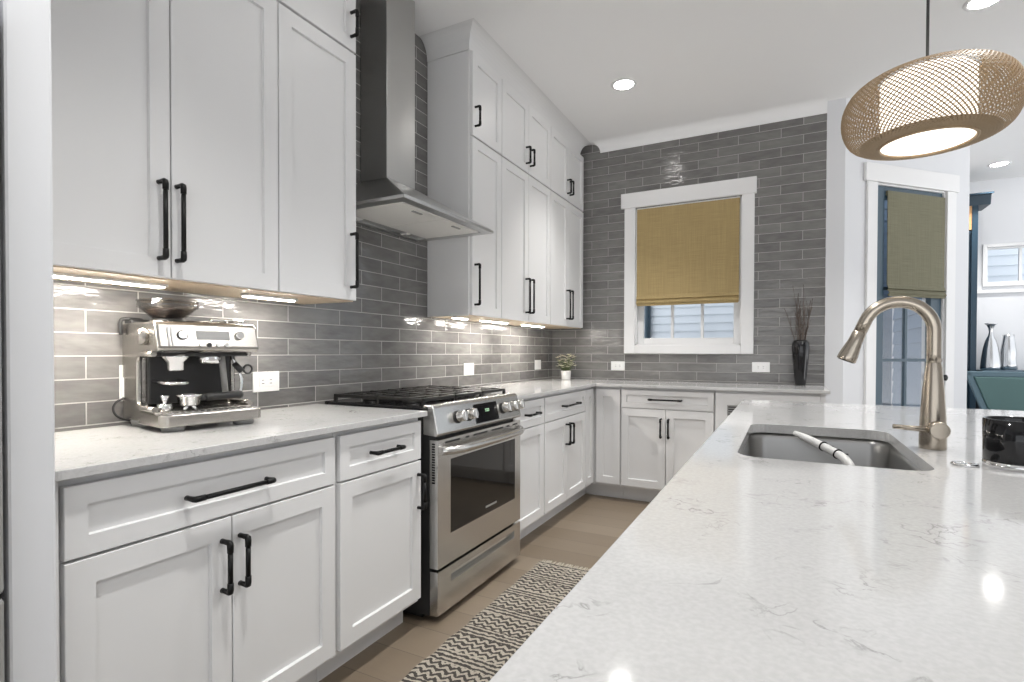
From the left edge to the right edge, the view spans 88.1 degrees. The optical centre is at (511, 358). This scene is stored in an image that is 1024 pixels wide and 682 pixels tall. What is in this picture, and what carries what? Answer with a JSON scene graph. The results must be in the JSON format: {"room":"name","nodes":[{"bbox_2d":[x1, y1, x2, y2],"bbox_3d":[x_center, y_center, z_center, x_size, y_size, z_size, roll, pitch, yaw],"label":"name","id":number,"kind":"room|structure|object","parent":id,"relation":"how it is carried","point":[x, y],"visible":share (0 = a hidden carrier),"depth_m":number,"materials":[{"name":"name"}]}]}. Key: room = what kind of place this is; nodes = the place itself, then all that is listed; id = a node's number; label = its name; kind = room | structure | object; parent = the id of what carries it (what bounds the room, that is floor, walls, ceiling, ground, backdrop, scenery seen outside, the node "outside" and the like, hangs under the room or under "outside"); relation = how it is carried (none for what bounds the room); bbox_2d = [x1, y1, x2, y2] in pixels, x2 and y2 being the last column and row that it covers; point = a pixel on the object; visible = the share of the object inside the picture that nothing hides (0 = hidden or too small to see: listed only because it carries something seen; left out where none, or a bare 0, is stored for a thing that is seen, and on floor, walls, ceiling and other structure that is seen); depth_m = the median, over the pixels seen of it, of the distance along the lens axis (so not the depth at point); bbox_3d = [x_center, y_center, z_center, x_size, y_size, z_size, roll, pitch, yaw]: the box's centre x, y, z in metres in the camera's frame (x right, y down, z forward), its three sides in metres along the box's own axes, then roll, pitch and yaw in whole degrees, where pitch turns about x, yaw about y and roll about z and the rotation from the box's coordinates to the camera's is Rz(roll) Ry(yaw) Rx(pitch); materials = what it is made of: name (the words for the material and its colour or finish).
{"room":"kitchen","nodes":[
{"label":"kitchen","id":0,"kind":"room"},
{"bbox_2d":[0,0,56,681],"bbox_3d":[-1.228,-0.382,1.176,0.668,3.050,0.076,1,1,27],"label":"wall","id":1,"kind":"structure","parent":0,"point":[28,595],"depth_m":1.02,"materials":[{"name":"white paint"}]},
{"bbox_2d":[53,0,551,431],"bbox_3d":[-0.587,-0.408,3.296,0.140,3.050,4.356,1,1,27],"label":"wall","id":2,"kind":"structure","parent":0,"point":[385,338],"depth_m":2.64,"materials":[{"name":"grey tile"}]},
{"bbox_2d":[119,365,122,400],"bbox_3d":[-1.285,0.080,1.792,0.009,0.120,0.075,1,1,27],"label":"light switch","id":3,"kind":"object","parent":2,"relation":"attached to","point":[120,366],"visible":0.2,"depth_m":1.76,"materials":[{"name":"white plastic"}]},
{"bbox_2d":[51,0,277,295],"bbox_3d":[-1.157,-0.768,1.634,0.362,1.057,0.803,1,1,27],"label":"upper cabinet","id":4,"kind":"object","parent":2,"relation":"attached to","point":[165,112],"visible":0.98,"depth_m":1.59,"materials":[{"name":"white paint"}]},
{"bbox_2d":[53,272,167,288],"bbox_3d":[-1.232,-0.231,1.503,0.040,0.012,0.475,1,1,27],"label":"light","id":5,"kind":"object","parent":4,"relation":"attached to","point":[55,274],"visible":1,"depth_m":1.56,"materials":[{"name":"white plastic"}]},
{"bbox_2d":[253,371,278,392],"bbox_3d":[-1.046,0.097,2.256,0.008,0.085,0.128,1,1,27],"label":"wall outlet","id":6,"kind":"object","parent":2,"relation":"attached to","point":[262,381],"visible":1,"depth_m":2.25,"materials":[{"name":"white plastic"}]},
{"bbox_2d":[259,376,273,386],"bbox_3d":[-1.044,0.097,2.255,0.003,0.041,0.074,1,1,27],"label":"receptacle","id":7,"kind":"object","parent":6,"relation":"attached to","point":[264,381],"depth_m":2.25,"materials":[{"name":"white plastic"}]},
{"bbox_2d":[224,2,358,304],"bbox_3d":[-0.881,-0.774,2.167,0.362,1.057,0.393,1,1,27],"label":"upper cabinet","id":8,"kind":"object","parent":2,"relation":"attached to","point":[318,238],"visible":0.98,"depth_m":2.09,"materials":[{"name":"white paint"}]},
{"bbox_2d":[240,293,297,301],"bbox_3d":[-0.941,-0.238,2.065,0.040,0.012,0.230,1,1,27],"label":"light","id":9,"kind":"object","parent":8,"relation":"attached to","point":[249,295],"visible":1,"depth_m":2.04,"materials":[{"name":"white plastic"}]},
{"bbox_2d":[276,0,358,53],"bbox_3d":[-0.879,-1.554,2.157,0.362,0.499,0.393,1,1,27],"label":"upper cabinet","id":10,"kind":"object","parent":2,"relation":"attached to","point":[338,20],"visible":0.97,"depth_m":2.16,"materials":[{"name":"white paint"}]},
{"bbox_2d":[356,0,492,241],"bbox_3d":[-0.509,-1.306,2.710,0.517,1.235,0.775,1,1,27],"label":"range hood","id":11,"kind":"object","parent":2,"relation":"attached to","point":[387,199],"visible":0.9,"depth_m":2.71,"materials":[{"name":"metal"}]},
{"bbox_2d":[427,50,501,319],"bbox_3d":[-0.274,-1.038,3.337,0.362,1.558,0.372,1,1,27],"label":"upper cabinet","id":12,"kind":"object","parent":2,"relation":"attached to","point":[464,175],"visible":0.98,"depth_m":3.20,"materials":[{"name":"white paint"}]},
{"bbox_2d":[451,316,469,319],"bbox_3d":[-0.317,-0.252,3.273,0.040,0.012,0.150,1,1,27],"label":"light","id":13,"kind":"object","parent":12,"relation":"attached to","point":[453,317],"visible":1,"depth_m":3.24,"materials":[{"name":"white plastic"}]},
{"bbox_2d":[464,363,473,375],"bbox_3d":[-0.300,0.073,3.699,0.008,0.085,0.128,1,1,27],"label":"wall outlet","id":14,"kind":"object","parent":2,"relation":"attached to","point":[468,367],"visible":1,"depth_m":3.69,"materials":[{"name":"white plastic"}]},
{"bbox_2d":[466,366,471,371],"bbox_3d":[-0.298,0.073,3.698,0.003,0.041,0.074,1,1,27],"label":"receptacle","id":15,"kind":"object","parent":14,"relation":"attached to","point":[468,368],"depth_m":3.69,"materials":[{"name":"white plastic"}]},
{"bbox_2d":[469,50,501,154],"bbox_3d":[-0.271,-1.568,3.335,0.362,0.499,0.363,1,1,27],"label":"upper cabinet","id":16,"kind":"object","parent":2,"relation":"attached to","point":[485,86],"visible":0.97,"depth_m":3.26,"materials":[{"name":"white paint"}]},
{"bbox_2d":[464,157,550,324],"bbox_3d":[-0.004,-0.794,3.865,0.362,1.057,0.804,1,1,27],"label":"upper cabinet","id":17,"kind":"object","parent":2,"relation":"attached to","point":[525,202],"visible":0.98,"depth_m":3.75,"materials":[{"name":"white paint"}]},
{"bbox_2d":[479,319,509,323],"bbox_3d":[-0.117,-0.257,3.660,0.040,0.012,0.360,1,1,27],"label":"light","id":18,"kind":"object","parent":17,"relation":"attached to","point":[482,320],"visible":1,"depth_m":3.61,"materials":[{"name":"white plastic"}]},
{"bbox_2d":[521,324,544,327],"bbox_3d":[0.172,-0.263,4.219,0.040,0.012,0.380,1,1,27],"label":"light","id":19,"kind":"object","parent":17,"relation":"attached to","point":[521,324],"visible":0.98,"depth_m":4.19,"materials":[{"name":"white plastic"}]},
{"bbox_2d":[500,79,550,188],"bbox_3d":[-0.002,-1.574,3.855,0.362,0.499,0.804,1,1,27],"label":"upper cabinet","id":20,"kind":"object","parent":2,"relation":"attached to","point":[526,136],"visible":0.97,"depth_m":3.74,"materials":[{"name":"white paint"}]},
{"bbox_2d":[419,18,591,153],"bbox_3d":[0.085,-1.883,3.993,0.384,0.113,2.054,1,1,27],"label":"trim","id":21,"kind":"structure","parent":20,"relation":"on","point":[469,34],"depth_m":3.35,"materials":[{"name":"white paint"}]},
{"bbox_2d":[535,360,540,369],"bbox_3d":[0.232,0.053,4.728,0.009,0.085,0.125,1,1,27],"label":"light switch","id":22,"kind":"object","parent":2,"relation":"attached to","point":[537,362],"visible":1,"depth_m":4.72,"materials":[{"name":"white plastic"}]},
{"bbox_2d":[514,191,582,328],"bbox_3d":[0.355,-0.802,4.560,0.362,1.057,0.756,1,1,27],"label":"upper cabinet","id":23,"kind":"object","parent":2,"relation":"attached to","point":[566,221],"visible":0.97,"depth_m":4.45,"materials":[{"name":"white paint"}]},
{"bbox_2d":[550,127,583,211],"bbox_3d":[0.357,-1.582,4.549,0.362,0.499,0.756,1,1,27],"label":"upper cabinet","id":24,"kind":"object","parent":2,"relation":"attached to","point":[567,165],"visible":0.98,"depth_m":4.44,"materials":[{"name":"white paint"}]},
{"bbox_2d":[319,494,649,681],"bbox_3d":[1.606,1.184,2.477,5.000,0.100,9.650,1,1,27],"label":"floor","id":25,"kind":"structure","parent":0,"point":[580,534],"depth_m":2.74,"materials":[{"name":"brown wood"}]},
{"bbox_2d":[0,279,4,681],"bbox_3d":[-1.406,0.249,0.695,0.744,1.760,0.918,1,1,27],"label":"refrigerator","id":26,"kind":"object","parent":25,"relation":"on","point":[2,676],"visible":1,"depth_m":0.96,"materials":[{"name":"black metal"}]},
{"bbox_2d":[55,433,334,681],"bbox_3d":[-1.032,0.692,1.581,0.657,0.893,0.797,1,1,27],"label":"base cabinet","id":27,"kind":"object","parent":25,"relation":"on","point":[218,567],"visible":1,"depth_m":1.39,"materials":[{"name":"white paint"}]},
{"bbox_2d":[55,404,426,481],"bbox_3d":[-0.929,0.232,1.791,0.640,0.022,1.276,1,1,27],"label":"countertop","id":28,"kind":"structure","parent":27,"relation":"on","point":[92,451],"depth_m":1.53,"materials":[{"name":"white stone"}]},
{"bbox_2d":[112,308,260,431],"bbox_3d":[-1.088,0.008,1.788,0.332,0.425,0.358,1,1,36],"label":"espresso machine","id":29,"kind":"object","parent":28,"relation":"on","point":[179,373],"visible":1,"depth_m":1.72,"materials":[{"name":"metal"}]},
{"bbox_2d":[161,355,188,371],"bbox_3d":[-1.080,0.013,1.700,0.076,0.054,0.076,1,1,36],"label":"outlet","id":30,"kind":"object","parent":29,"relation":"attached to","point":[175,363],"depth_m":1.68,"materials":[{"name":"silver metal"}]},
{"bbox_2d":[139,406,260,427],"bbox_3d":[-1.026,0.186,1.756,0.190,0.038,0.318,1,1,36],"label":"drip tray","id":31,"kind":"object","parent":29,"relation":"on","point":[153,416],"depth_m":1.67,"materials":[{"name":"metal"}]},
{"bbox_2d":[316,418,426,681],"bbox_3d":[-0.740,0.686,2.145,0.657,0.893,0.470,1,1,27],"label":"base cabinet","id":32,"kind":"object","parent":25,"relation":"on","point":[378,474],"visible":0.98,"depth_m":1.99,"materials":[{"name":"white paint"}]},
{"bbox_2d":[325,385,524,616],"bbox_3d":[-0.392,0.645,2.724,0.726,0.960,0.798,1,1,27],"label":"range","id":33,"kind":"object","parent":25,"relation":"on","point":[470,459],"visible":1,"depth_m":2.45,"materials":[{"name":"silver metal"}]},
{"bbox_2d":[325,385,505,410],"bbox_3d":[-0.446,0.192,2.746,0.603,0.054,0.798,1,1,27],"label":"cooktop","id":34,"kind":"object","parent":33,"relation":"in","point":[422,398],"depth_m":2.52,"materials":[{"name":"black metal"}]},
{"bbox_2d":[400,559,590,681],"bbox_3d":[-0.057,1.134,1.732,0.720,0.010,2.400,1,1,27],"label":"runner rug","id":35,"kind":"object","parent":25,"relation":"on","point":[480,649],"visible":0.43,"depth_m":2.20,"materials":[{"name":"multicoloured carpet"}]},
{"bbox_2d":[513,396,543,538],"bbox_3d":[-0.146,0.672,3.295,0.657,0.893,0.426,1,1,27],"label":"base cabinet","id":36,"kind":"object","parent":25,"relation":"on","point":[531,418],"visible":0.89,"depth_m":3.21,"materials":[{"name":"white paint"}]},
{"bbox_2d":[475,378,830,399],"bbox_3d":[0.911,0.213,3.624,2.228,0.022,1.999,1,1,27],"label":"countertop","id":37,"kind":"structure","parent":36,"relation":"on","point":[541,387],"depth_m":3.89,"materials":[{"name":"white stone"}]},
{"bbox_2d":[555,354,575,379],"bbox_3d":[0.492,0.069,4.775,0.220,0.234,0.188,1,1,27],"label":"potted flowers","id":38,"kind":"object","parent":37,"relation":"on","point":[565,369],"visible":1,"depth_m":4.75,"materials":[{"name":"white ceramic"}]},
{"bbox_2d":[785,285,812,385],"bbox_3d":[2.163,-0.180,4.002,0.192,0.759,0.130,1,1,27],"label":"vase","id":39,"kind":"object","parent":37,"relation":"on","point":[800,348],"visible":1,"depth_m":3.96,"materials":[{"name":"black ceramic"}]},
{"bbox_2d":[530,387,593,531],"bbox_3d":[0.173,0.665,3.913,0.657,0.893,0.962,1,1,27],"label":"base cabinet","id":40,"kind":"object","parent":25,"relation":"on","point":[568,415],"visible":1,"depth_m":3.69,"materials":[{"name":"white paint"}]},
{"bbox_2d":[581,386,623,497],"bbox_3d":[0.750,0.659,4.500,0.515,0.893,0.606,1,1,27],"label":"base cabinet","id":41,"kind":"object","parent":25,"relation":"on","point":[606,400],"visible":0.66,"depth_m":4.18,"materials":[{"name":"white paint"}]},
{"bbox_2d":[621,387,714,501],"bbox_3d":[1.275,0.664,4.204,0.685,0.893,0.649,1,1,27],"label":"base cabinet","id":42,"kind":"object","parent":25,"relation":"on","point":[662,429],"visible":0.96,"depth_m":3.98,"materials":[{"name":"white paint"}]},
{"bbox_2d":[715,390,825,429],"bbox_3d":[1.893,0.669,3.904,0.683,0.893,0.615,1,1,27],"label":"cabinet","id":43,"kind":"object","parent":25,"relation":"on","point":[726,402],"visible":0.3,"depth_m":3.70,"materials":[{"name":"white paint"}]},
{"bbox_2d":[966,191,993,408],"bbox_3d":[4.785,-0.309,5.756,0.544,2.815,0.467,1,1,27],"label":"bookcase","id":44,"kind":"object","parent":25,"relation":"on","point":[977,201],"visible":0.18,"depth_m":5.57,"materials":[{"name":"blue paint"}]},
{"bbox_2d":[967,371,1023,410],"bbox_3d":[4.506,0.619,4.574,0.776,0.990,0.790,1,1,27],"label":"sideboard","id":45,"kind":"object","parent":25,"relation":"on","point":[992,390],"visible":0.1,"depth_m":4.92,"materials":[{"name":"blue wood"}]},
{"bbox_2d":[976,369,1023,408],"bbox_3d":[5.385,0.612,5.468,0.920,0.985,0.405,1,1,27],"label":"console table","id":46,"kind":"object","parent":25,"relation":"on","point":[977,406],"visible":0.11,"depth_m":5.43,"materials":[{"name":"wood"}]},
{"bbox_2d":[980,323,1000,369],"bbox_3d":[5.061,-0.129,5.601,0.170,0.490,0.170,1,1,27],"label":"bottle vase","id":47,"kind":"object","parent":46,"relation":"on","point":[990,359],"visible":0.98,"depth_m":5.56,"materials":[{"name":"silver metal"}]},
{"bbox_2d":[1000,335,1017,369],"bbox_3d":[5.231,-0.068,5.581,0.148,0.370,0.148,1,1,27],"label":"vase","id":48,"kind":"object","parent":46,"relation":"on","point":[1008,351],"visible":0.89,"depth_m":5.54,"materials":[{"name":"silver metal"}]},
{"bbox_3d":[0.974,0.707,1.261,1.014,0.883,2.840,1,1,27],"label":"cabinet","id":49,"kind":"object","parent":25,"relation":"on","visible":0},
{"bbox_2d":[489,400,1023,681],"bbox_3d":[1.126,0.249,1.177,1.316,0.030,2.920,1,1,27],"label":"countertop","id":50,"kind":"structure","parent":49,"relation":"on","point":[741,568],"depth_m":0.59,"materials":[{"name":"white stone"}]},
{"bbox_2d":[742,432,920,470],"bbox_3d":[0.860,0.368,1.475,0.445,0.214,0.714,1,1,27],"label":"sink","id":51,"kind":"object","parent":50,"relation":"in","point":[863,452],"visible":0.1,"depth_m":1.75,"materials":[{"name":"metal"}]},
{"bbox_2d":[793,431,854,465],"bbox_3d":[0.972,0.295,1.629,0.051,0.110,0.270,0,1,-7],"label":"dish brush","id":52,"kind":"object","parent":51,"relation":"in","point":[823,446],"visible":0.87,"depth_m":1.62,"materials":[{"name":"grey plastic"}]},
{"bbox_2d":[837,296,950,449],"bbox_3d":[1.002,0.032,1.400,0.243,0.398,0.084,1,1,27],"label":"faucet","id":53,"kind":"object","parent":50,"relation":"on","point":[934,431],"visible":1,"depth_m":1.36,"materials":[{"name":"silver metal"}]},
{"bbox_2d":[950,461,979,467],"bbox_3d":[0.996,0.232,1.165,0.050,0.006,0.050,1,1,27],"label":"cover","id":54,"kind":"object","parent":50,"relation":"on","point":[956,463],"visible":1,"depth_m":1.16,"materials":[{"name":"silver metal"}]},
{"bbox_2d":[982,416,1023,471],"bbox_3d":[1.097,0.182,1.145,0.121,0.104,0.121,1,1,27],"label":"tumbler","id":55,"kind":"object","parent":50,"relation":"on","point":[1002,436],"visible":1,"depth_m":1.12,"materials":[{"name":"black glass"}]},
{"bbox_2d":[552,113,826,384],"bbox_3d":[1.410,-0.419,4.581,2.230,3.050,0.160,1,1,27],"label":"wall","id":56,"kind":"structure","parent":0,"point":[788,158],"depth_m":4.27,"materials":[{"name":"grey tile"}]},
{"bbox_2d":[611,361,624,369],"bbox_3d":[0.946,0.062,4.732,0.125,0.080,0.008,1,1,27],"label":"wall outlet","id":57,"kind":"object","parent":56,"relation":"attached to","point":[615,365],"visible":1,"depth_m":4.73,"materials":[{"name":"white plastic"}]},
{"bbox_2d":[614,364,621,367],"bbox_3d":[0.944,0.062,4.730,0.072,0.038,0.003,1,1,27],"label":"receptacle","id":58,"kind":"object","parent":57,"relation":"attached to","point":[615,365],"depth_m":4.73,"materials":[{"name":"white plastic"}]},
{"bbox_2d":[621,176,756,353],"bbox_3d":[1.481,-0.746,4.507,1.090,1.406,0.160,1,1,27],"label":"window","id":59,"kind":"structure","parent":56,"relation":"in","point":[742,341],"depth_m":4.42,"materials":[{"name":"white paint"}]},
{"bbox_2d":[636,197,739,305],"bbox_3d":[1.463,-0.877,4.451,0.825,0.841,0.064,1,1,27],"label":"roman shade","id":60,"kind":"object","parent":59,"relation":"attached to","point":[687,253],"visible":1,"depth_m":4.43,"materials":[{"name":"beige fabric"}]},
{"bbox_2d":[589,97,827,152],"bbox_3d":[1.528,-1.897,4.365,1.847,0.088,0.085,1,1,27],"label":"trim","id":61,"kind":"structure","parent":56,"relation":"attached to","point":[817,106],"depth_m":4.31,"materials":[{"name":"white paint"}]},
{"bbox_2d":[752,362,769,371],"bbox_3d":[1.973,0.066,4.200,0.128,0.080,0.008,1,1,27],"label":"wall outlet","id":62,"kind":"object","parent":56,"relation":"attached to","point":[756,366],"visible":1,"depth_m":4.20,"materials":[{"name":"white plastic"}]},
{"bbox_2d":[756,365,765,369],"bbox_3d":[1.972,0.066,4.199,0.074,0.038,0.003,1,1,27],"label":"receptacle","id":63,"kind":"object","parent":62,"relation":"attached to","point":[758,367],"depth_m":4.20,"materials":[{"name":"white plastic"}]},
{"bbox_2d":[413,0,1023,181],"bbox_3d":[1.614,-1.976,2.435,5.000,0.120,9.650,1,1,27],"label":"ceiling","id":64,"kind":"structure","parent":0,"point":[689,61],"depth_m":3.28,"materials":[{"name":"white paint"}]},
{"bbox_2d":[611,78,636,90],"bbox_3d":[0.788,-1.932,3.735,0.180,0.006,0.180,1,1,27],"label":"recessed light","id":65,"kind":"object","parent":64,"relation":"in","point":[623,84],"visible":1,"depth_m":3.73,"materials":[{"name":"white paint"}]},
{"bbox_2d":[841,0,1023,160],"bbox_3d":[1.105,-1.237,1.401,0.389,1.333,0.389,0,1,-40],"label":"pendant light","id":66,"kind":"object","parent":64,"relation":"hanging from","point":[930,107],"visible":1,"depth_m":1.32,"materials":[{"name":"beige wicker"}]},
{"bbox_2d":[879,57,978,155],"bbox_3d":[1.103,-0.662,1.409,0.206,0.171,0.206,1,1,27],"label":"diffuser","id":67,"kind":"object","parent":66,"relation":"attached to","point":[932,140],"depth_m":1.36,"materials":[{"name":"white fabric"}]},
{"bbox_2d":[962,0,1001,11],"bbox_3d":[2.529,-1.916,2.836,0.180,0.006,0.180,1,1,27],"label":"recessed light","id":68,"kind":"object","parent":64,"relation":"in","point":[970,5],"visible":1,"depth_m":2.87,"materials":[{"name":"white plastic"}]},
{"bbox_2d":[988,161,1011,166],"bbox_3d":[4.865,-1.942,5.287,0.180,0.006,0.180,1,1,27],"label":"recessed light","id":69,"kind":"object","parent":64,"relation":"in","point":[1001,163],"visible":1,"depth_m":5.29,"materials":[{"name":"white plastic"}]},
{"bbox_2d":[824,98,845,403],"bbox_3d":[2.453,-0.410,4.040,0.119,3.050,0.164,1,1,27],"label":"wall","id":70,"kind":"structure","parent":0,"point":[835,178],"depth_m":3.96,"materials":[{"name":"white paint"}]},
{"bbox_2d":[843,98,969,408],"bbox_3d":[3.079,-0.410,4.219,1.335,3.050,0.160,0,1,-18],"label":"wall","id":71,"kind":"structure","parent":0,"point":[956,162],"depth_m":4.00,"materials":[{"name":"white paint"}]},
{"bbox_2d":[864,162,959,407],"bbox_3d":[3.100,-0.180,4.198,1.000,2.590,0.218,0,1,-18],"label":"door","id":72,"kind":"structure","parent":71,"relation":"in","point":[875,174],"depth_m":4.09,"materials":[{"name":"white paint"}]},
{"bbox_2d":[886,190,946,298],"bbox_3d":[3.168,-0.885,4.160,0.620,0.808,0.064,0,1,-18],"label":"roman shade","id":73,"kind":"object","parent":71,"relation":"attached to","point":[915,222],"visible":1,"depth_m":4.15,"materials":[{"name":"beige fabric"}]},
{"bbox_2d":[891,297,921,406],"bbox_3d":[4.142,-0.440,5.363,0.220,3.084,2.059,1,1,27],"label":"wall","id":74,"kind":"structure","parent":0,"point":[914,320],"depth_m":5.38,"materials":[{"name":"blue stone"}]},
{"bbox_2d":[969,176,1023,369],"bbox_3d":[5.333,-0.426,5.822,1.475,3.050,0.150,1,1,27],"label":"wall","id":75,"kind":"structure","parent":0,"point":[1002,221],"depth_m":5.75,"materials":[{"name":"white paint"}]},
{"bbox_2d":[977,289,1023,293],"bbox_3d":[5.481,-0.728,5.646,1.055,0.030,0.022,1,1,27],"label":"trim","id":76,"kind":"structure","parent":75,"relation":"attached to","point":[1015,290],"depth_m":5.73,"materials":[{"name":"white paint"}]},
{"bbox_2d":[982,242,1023,286],"bbox_3d":[5.543,-1.018,5.651,0.825,0.460,0.090,1,1,27],"label":"window","id":77,"kind":"structure","parent":75,"relation":"in","point":[986,247],"depth_m":5.75,"materials":[{"name":"white paint"}]},
{"label":"outside","id":78,"kind":"structure","parent":0,"visible":0},
{"bbox_3d":[6.556,1.379,8.359,20.000,0.380,11.159,1,1,27],"label":"ground","id":79,"kind":"structure","parent":78,"visible":0},
{"bbox_2d":[645,248,1023,337],"bbox_3d":[5.122,-2.980,8.772,15.600,8.320,2.650,1,1,27],"label":"neighbor house","id":80,"kind":"structure","parent":79,"relation":"on","point":[1002,263],"depth_m":8.76,"materials":[{"name":"white"}]},
{"bbox_2d":[882,200,891,405],"bbox_3d":[4.758,-0.809,7.072,1.750,4.020,0.950,1,1,27],"label":"garden shed","id":81,"kind":"object","parent":79,"relation":"on","point":[887,315],"visible":0.02,"depth_m":6.76,"materials":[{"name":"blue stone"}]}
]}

